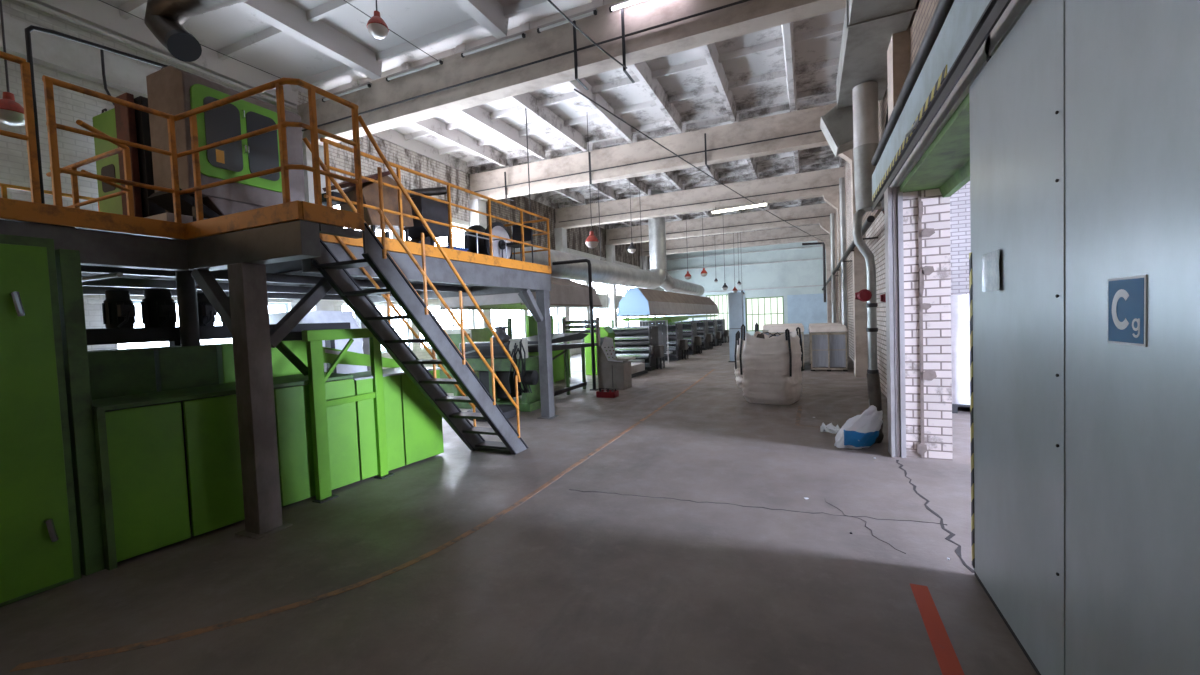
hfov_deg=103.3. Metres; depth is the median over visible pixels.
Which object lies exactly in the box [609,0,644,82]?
tube light
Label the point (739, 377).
bag
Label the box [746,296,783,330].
window
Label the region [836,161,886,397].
wall
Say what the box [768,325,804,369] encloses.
crate
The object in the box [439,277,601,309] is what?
extraction hood
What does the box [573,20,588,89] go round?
rod
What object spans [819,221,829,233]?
trim
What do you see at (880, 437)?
sack
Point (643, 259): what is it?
trim
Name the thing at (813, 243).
pipe
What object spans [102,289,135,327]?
motor
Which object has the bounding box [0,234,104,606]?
tall cabinet
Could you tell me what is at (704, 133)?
rod
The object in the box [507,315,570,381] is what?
panels
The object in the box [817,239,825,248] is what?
trim
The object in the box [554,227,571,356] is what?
column
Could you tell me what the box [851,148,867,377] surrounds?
trim
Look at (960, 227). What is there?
wall
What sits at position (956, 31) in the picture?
door track
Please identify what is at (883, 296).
valve
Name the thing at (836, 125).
outlet
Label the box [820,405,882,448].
sack
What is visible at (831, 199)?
trim
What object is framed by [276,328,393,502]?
frame
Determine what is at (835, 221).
trim
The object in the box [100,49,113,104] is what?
hanging cable
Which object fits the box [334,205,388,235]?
window
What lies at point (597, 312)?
window
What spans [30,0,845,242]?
ceiling
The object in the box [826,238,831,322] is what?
trim
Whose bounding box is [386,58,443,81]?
tube light
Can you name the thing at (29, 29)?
pipe
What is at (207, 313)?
motor
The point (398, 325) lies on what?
window
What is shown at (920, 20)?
wall
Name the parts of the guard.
label plate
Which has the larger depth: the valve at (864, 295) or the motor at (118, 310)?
the valve at (864, 295)
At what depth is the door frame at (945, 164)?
3.97 m
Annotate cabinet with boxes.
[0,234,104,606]
[92,92,165,217]
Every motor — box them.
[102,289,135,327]
[140,288,176,326]
[197,293,216,325]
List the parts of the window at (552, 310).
pane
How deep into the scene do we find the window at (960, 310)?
7.01 m
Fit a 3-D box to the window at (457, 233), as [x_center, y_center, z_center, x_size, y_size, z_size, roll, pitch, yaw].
[-4.920,-2.563,14.172,0.100,1.900,2.750,-1,2,24]
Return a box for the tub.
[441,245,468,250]
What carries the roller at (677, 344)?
on the floor
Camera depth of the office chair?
7.98 m
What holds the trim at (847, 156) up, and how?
attached to the wall at (877, 229)
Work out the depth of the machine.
4.61 m
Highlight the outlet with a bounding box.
[820,105,853,156]
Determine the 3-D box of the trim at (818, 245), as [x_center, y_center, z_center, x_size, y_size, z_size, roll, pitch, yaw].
[10.064,-6.060,34.103,11.250,0.080,0.120,-1,2,24]
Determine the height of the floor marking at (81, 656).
0.003 m
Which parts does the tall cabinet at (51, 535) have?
door, corner post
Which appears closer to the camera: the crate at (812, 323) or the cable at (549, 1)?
the cable at (549, 1)
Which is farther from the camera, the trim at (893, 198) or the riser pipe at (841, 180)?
the riser pipe at (841, 180)
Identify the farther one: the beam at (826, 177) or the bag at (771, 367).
the beam at (826, 177)
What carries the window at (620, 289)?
in the wall at (68, 103)
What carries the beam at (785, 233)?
attached to the wall at (877, 229)
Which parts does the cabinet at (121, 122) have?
opening panel, door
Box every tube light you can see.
[322,82,371,101]
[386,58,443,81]
[461,31,525,57]
[537,7,597,32]
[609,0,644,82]
[711,200,767,213]
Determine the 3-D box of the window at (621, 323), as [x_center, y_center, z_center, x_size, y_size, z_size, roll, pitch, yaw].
[1.105,-1.098,27.821,0.100,1.250,2.100,-1,2,24]
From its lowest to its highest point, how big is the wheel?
0.750 m
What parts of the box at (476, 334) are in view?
door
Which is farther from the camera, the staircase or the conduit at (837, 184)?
the conduit at (837, 184)
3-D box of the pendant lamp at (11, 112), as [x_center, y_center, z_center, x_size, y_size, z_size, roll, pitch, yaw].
[-6.102,-3.659,4.818,0.265,2.954,0.265,-1,2,24]
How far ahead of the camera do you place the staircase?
4.72 m
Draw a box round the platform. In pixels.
[0,198,558,539]
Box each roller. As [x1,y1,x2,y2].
[611,326,664,370]
[655,323,688,360]
[666,322,701,354]
[683,321,712,349]
[696,320,721,345]
[711,319,728,342]
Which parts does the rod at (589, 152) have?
rod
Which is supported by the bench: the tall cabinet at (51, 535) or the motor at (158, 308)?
the motor at (158, 308)
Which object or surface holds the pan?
on the floor
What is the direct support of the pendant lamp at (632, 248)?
hanging from the ceiling
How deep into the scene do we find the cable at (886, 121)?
6.76 m
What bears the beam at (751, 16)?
attached to the wall at (877, 229)
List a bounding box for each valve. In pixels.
[855,289,871,301]
[880,293,885,302]
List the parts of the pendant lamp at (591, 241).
cord, lamp shade, lamp glass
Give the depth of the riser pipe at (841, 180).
13.41 m
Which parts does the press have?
frame, tank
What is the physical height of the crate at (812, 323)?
1.200 m
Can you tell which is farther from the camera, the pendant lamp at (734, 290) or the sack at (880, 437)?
the pendant lamp at (734, 290)
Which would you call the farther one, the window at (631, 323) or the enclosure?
the window at (631, 323)
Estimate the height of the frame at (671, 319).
1.600 m
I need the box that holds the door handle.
[982,249,999,291]
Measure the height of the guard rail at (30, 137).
0.944 m
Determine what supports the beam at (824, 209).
attached to the wall at (877, 229)
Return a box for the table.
[520,333,597,395]
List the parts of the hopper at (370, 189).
motor, lid, leg, leg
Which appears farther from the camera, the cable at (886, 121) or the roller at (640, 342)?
the roller at (640, 342)
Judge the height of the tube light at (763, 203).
0.395 m
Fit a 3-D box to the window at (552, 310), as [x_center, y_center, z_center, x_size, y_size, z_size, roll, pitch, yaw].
[-2.461,-0.643,19.679,0.100,1.250,2.300,-1,2,24]
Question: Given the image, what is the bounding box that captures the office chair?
[501,223,532,262]
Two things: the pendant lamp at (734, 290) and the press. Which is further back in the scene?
the pendant lamp at (734, 290)
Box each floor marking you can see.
[10,369,714,671]
[910,584,963,674]
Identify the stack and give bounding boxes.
[269,311,366,373]
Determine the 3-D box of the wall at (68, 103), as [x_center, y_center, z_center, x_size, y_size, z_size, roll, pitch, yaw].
[-4.006,-2.327,16.217,0.320,6.900,45.100,-1,2,24]
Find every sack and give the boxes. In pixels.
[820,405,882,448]
[874,423,883,443]
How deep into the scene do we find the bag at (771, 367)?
8.28 m
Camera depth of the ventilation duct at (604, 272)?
15.87 m
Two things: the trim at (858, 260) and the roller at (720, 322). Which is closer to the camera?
the trim at (858, 260)
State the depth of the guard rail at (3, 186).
5.50 m
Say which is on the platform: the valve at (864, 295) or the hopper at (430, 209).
the hopper at (430, 209)
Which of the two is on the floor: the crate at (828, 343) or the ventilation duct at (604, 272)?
the crate at (828, 343)
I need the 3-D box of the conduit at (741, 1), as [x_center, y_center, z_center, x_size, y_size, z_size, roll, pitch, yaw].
[-1.338,-4.523,7.936,10.950,0.036,0.031,-1,2,24]
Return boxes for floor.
[0,334,1036,674]
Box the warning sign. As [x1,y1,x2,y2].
[1107,275,1146,346]
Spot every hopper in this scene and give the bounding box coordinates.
[322,171,413,240]
[404,187,449,245]
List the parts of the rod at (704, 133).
rod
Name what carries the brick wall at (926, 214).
attached to the wall at (877, 229)
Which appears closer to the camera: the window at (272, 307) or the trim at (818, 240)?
the window at (272, 307)
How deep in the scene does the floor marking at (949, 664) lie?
2.32 m
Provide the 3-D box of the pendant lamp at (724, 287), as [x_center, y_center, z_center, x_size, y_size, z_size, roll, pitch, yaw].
[6.086,-4.331,23.328,0.286,3.991,0.286,-1,2,24]
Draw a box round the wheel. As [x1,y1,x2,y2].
[464,222,512,258]
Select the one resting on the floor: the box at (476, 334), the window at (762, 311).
the box at (476, 334)
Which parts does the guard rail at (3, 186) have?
post, rail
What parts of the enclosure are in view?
frame, panel, panel, panel, panel, panel, panel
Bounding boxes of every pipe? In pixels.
[25,25,167,203]
[552,259,598,389]
[802,242,825,301]
[822,216,877,289]
[830,213,835,322]
[839,177,847,354]
[852,82,881,410]
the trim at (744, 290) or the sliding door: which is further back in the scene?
the trim at (744, 290)
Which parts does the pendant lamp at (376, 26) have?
lamp shade, lamp glass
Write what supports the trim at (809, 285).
attached to the wall at (808, 272)
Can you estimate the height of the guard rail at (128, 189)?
0.702 m
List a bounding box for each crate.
[596,388,618,397]
[762,323,801,334]
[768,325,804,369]
[809,323,840,364]
[809,325,847,370]
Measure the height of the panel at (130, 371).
1.480 m
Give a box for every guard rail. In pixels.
[0,51,40,202]
[0,183,99,211]
[42,75,363,222]
[46,120,134,215]
[320,137,550,265]
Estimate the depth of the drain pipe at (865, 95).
7.03 m
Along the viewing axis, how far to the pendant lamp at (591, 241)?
11.88 m
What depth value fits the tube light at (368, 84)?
9.47 m
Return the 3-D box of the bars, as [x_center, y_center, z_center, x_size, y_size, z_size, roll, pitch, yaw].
[-0.464,0.323,12.136,1.000,1.650,0.120,-1,2,24]
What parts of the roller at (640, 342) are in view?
plate, plate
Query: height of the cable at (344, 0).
0.064 m
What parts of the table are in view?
leg, rail, leg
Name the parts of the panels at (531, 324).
panel, frame, panel, panel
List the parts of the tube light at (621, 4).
rod, hanger rod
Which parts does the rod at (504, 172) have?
rod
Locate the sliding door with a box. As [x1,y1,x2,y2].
[969,0,1199,674]
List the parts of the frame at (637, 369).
rail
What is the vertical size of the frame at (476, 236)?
0.410 m
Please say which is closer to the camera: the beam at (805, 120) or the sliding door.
the sliding door
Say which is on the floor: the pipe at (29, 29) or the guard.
the guard
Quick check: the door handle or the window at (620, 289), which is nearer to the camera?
the door handle
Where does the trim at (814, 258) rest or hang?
attached to the wall at (808, 272)
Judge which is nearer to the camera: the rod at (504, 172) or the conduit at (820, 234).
the rod at (504, 172)
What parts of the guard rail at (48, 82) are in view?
post, post, post, rail, rail, rail, post, post, post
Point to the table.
(556, 337)
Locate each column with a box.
[302,141,333,310]
[468,199,491,327]
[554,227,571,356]
[887,23,909,119]
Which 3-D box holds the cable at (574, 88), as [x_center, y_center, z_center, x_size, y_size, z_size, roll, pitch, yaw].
[6.134,-4.732,17.436,0.024,0.204,23.123,-1,3,35]
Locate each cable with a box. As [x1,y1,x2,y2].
[99,0,305,88]
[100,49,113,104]
[344,0,437,60]
[547,0,626,68]
[574,88,821,240]
[885,103,887,126]
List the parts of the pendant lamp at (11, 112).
cord, lamp shade, lamp glass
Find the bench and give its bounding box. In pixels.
[86,322,350,372]
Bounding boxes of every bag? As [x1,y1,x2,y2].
[734,331,775,387]
[739,323,802,404]
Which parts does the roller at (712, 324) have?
plate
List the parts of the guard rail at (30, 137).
rail, rail, post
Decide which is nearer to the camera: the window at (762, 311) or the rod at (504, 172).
the rod at (504, 172)
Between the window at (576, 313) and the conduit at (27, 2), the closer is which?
the conduit at (27, 2)
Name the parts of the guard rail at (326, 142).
post, post, rail, rail, rail, post, post, post, post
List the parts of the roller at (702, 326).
plate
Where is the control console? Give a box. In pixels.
[597,337,635,389]
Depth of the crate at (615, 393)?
9.66 m
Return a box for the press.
[453,326,540,411]
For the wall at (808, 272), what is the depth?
33.72 m
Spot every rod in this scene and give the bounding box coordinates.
[504,172,513,200]
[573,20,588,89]
[589,152,596,187]
[704,133,709,168]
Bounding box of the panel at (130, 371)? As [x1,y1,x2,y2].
[88,340,307,399]
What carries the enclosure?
on the floor
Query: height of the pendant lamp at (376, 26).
1.404 m
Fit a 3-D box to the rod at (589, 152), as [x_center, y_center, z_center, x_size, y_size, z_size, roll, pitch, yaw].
[-0.199,-4.880,13.845,0.040,0.912,0.430,-1,2,24]
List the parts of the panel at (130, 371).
casing, casing, casing, casing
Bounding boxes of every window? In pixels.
[117,300,287,348]
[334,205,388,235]
[342,304,409,352]
[404,224,465,247]
[420,305,469,348]
[491,310,522,338]
[528,308,555,332]
[570,307,585,329]
[592,282,604,294]
[593,308,605,326]
[616,285,624,295]
[617,308,625,326]
[629,316,639,326]
[706,294,728,329]
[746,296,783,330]
[951,294,969,412]
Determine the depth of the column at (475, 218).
15.40 m
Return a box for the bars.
[562,317,600,381]
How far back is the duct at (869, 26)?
6.18 m
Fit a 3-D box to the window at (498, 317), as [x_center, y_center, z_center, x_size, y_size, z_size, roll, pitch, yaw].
[-3.462,-0.516,17.392,0.100,1.250,2.100,-1,2,24]
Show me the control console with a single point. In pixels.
(614, 372)
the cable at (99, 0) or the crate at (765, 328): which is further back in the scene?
the crate at (765, 328)
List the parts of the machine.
leg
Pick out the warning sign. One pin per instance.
(1127, 296)
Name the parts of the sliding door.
door panel, door panel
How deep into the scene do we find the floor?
3.11 m
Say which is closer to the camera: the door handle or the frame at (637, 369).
the door handle
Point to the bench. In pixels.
(102, 336)
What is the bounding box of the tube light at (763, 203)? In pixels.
[711,200,767,213]
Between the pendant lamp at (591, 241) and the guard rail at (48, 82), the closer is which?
the guard rail at (48, 82)
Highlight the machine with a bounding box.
[144,65,304,222]
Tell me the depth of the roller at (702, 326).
21.93 m
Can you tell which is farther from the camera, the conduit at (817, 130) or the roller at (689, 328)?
the roller at (689, 328)
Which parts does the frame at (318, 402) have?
arm, post, foot plate, post, foot plate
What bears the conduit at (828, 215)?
attached to the wall at (877, 229)
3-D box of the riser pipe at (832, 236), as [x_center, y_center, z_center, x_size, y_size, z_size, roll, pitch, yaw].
[9.013,-2.138,18.343,0.140,5.250,0.140,-1,2,24]
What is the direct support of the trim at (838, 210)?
attached to the wall at (877, 229)
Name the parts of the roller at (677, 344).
plate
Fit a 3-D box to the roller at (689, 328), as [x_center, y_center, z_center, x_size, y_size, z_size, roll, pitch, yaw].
[3.383,0.030,19.918,1.580,1.335,1.650,-1,2,24]
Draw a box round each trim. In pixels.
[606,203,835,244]
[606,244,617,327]
[640,256,648,323]
[666,258,822,270]
[667,245,821,259]
[681,285,822,293]
[731,290,745,332]
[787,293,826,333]
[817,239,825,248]
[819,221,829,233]
[823,192,837,209]
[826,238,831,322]
[830,220,838,322]
[837,191,848,355]
[838,149,851,163]
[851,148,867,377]
[884,186,905,457]
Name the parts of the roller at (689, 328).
plate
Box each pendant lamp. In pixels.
[0,0,24,125]
[366,0,388,38]
[585,117,598,247]
[628,178,635,252]
[685,224,690,279]
[701,216,706,275]
[722,228,727,289]
[732,233,736,292]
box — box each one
[436,328,492,395]
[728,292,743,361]
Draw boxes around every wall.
[0,0,665,368]
[666,241,826,334]
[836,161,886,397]
[862,0,938,228]
[903,188,952,459]
[950,181,970,294]
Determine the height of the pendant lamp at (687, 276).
3.651 m
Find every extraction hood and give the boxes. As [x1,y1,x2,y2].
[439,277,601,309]
[617,287,718,316]
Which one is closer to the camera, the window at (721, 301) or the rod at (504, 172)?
the rod at (504, 172)
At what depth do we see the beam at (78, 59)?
7.01 m
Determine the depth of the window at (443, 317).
14.55 m
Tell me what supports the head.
on the floor
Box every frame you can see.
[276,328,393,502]
[462,231,506,257]
[611,315,717,326]
[631,363,647,377]
[900,93,969,197]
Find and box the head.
[582,326,614,374]
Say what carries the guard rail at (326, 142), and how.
on the platform
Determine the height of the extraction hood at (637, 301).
0.895 m
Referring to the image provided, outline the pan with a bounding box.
[467,404,516,421]
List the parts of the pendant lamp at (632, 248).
cord, lamp shade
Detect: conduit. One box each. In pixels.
[16,0,296,109]
[302,0,749,131]
[474,130,821,191]
[560,184,838,221]
[612,215,829,239]
[645,234,826,251]
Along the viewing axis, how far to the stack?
7.11 m
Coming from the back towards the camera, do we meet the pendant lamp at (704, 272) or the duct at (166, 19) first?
the pendant lamp at (704, 272)
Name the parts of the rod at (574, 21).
rod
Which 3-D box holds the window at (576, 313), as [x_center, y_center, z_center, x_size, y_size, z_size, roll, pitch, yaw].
[-1.179,-0.807,22.606,0.100,1.250,2.100,-1,2,24]
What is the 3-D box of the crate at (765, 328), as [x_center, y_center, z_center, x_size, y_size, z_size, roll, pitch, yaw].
[5.740,0.192,14.867,1.142,1.220,1.204,-1,2,24]
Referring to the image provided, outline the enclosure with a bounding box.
[92,367,443,569]
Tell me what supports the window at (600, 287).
in the wall at (68, 103)
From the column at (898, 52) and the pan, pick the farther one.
the pan
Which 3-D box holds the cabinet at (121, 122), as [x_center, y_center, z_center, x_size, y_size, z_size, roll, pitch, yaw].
[-4.828,-1.696,5.321,0.950,1.548,0.960,-1,2,24]
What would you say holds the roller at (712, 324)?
on the floor
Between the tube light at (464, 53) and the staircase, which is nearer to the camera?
the staircase
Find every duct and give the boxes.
[144,0,247,61]
[511,108,703,295]
[820,0,916,156]
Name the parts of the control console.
button panel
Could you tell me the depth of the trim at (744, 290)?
34.22 m
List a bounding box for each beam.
[0,14,303,140]
[298,0,845,145]
[470,103,836,200]
[555,167,845,228]
[640,224,829,255]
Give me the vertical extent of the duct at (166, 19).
1.576 m
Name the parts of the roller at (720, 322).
plate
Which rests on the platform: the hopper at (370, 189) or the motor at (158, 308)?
the hopper at (370, 189)
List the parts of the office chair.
seat, backrest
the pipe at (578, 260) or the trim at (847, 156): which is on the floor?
the pipe at (578, 260)
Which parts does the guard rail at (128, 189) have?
post, rail, rail, post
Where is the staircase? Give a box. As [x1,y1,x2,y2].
[302,115,527,454]
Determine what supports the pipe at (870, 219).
attached to the wall at (877, 229)
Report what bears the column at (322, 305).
attached to the wall at (68, 103)
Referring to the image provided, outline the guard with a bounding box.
[323,347,399,372]

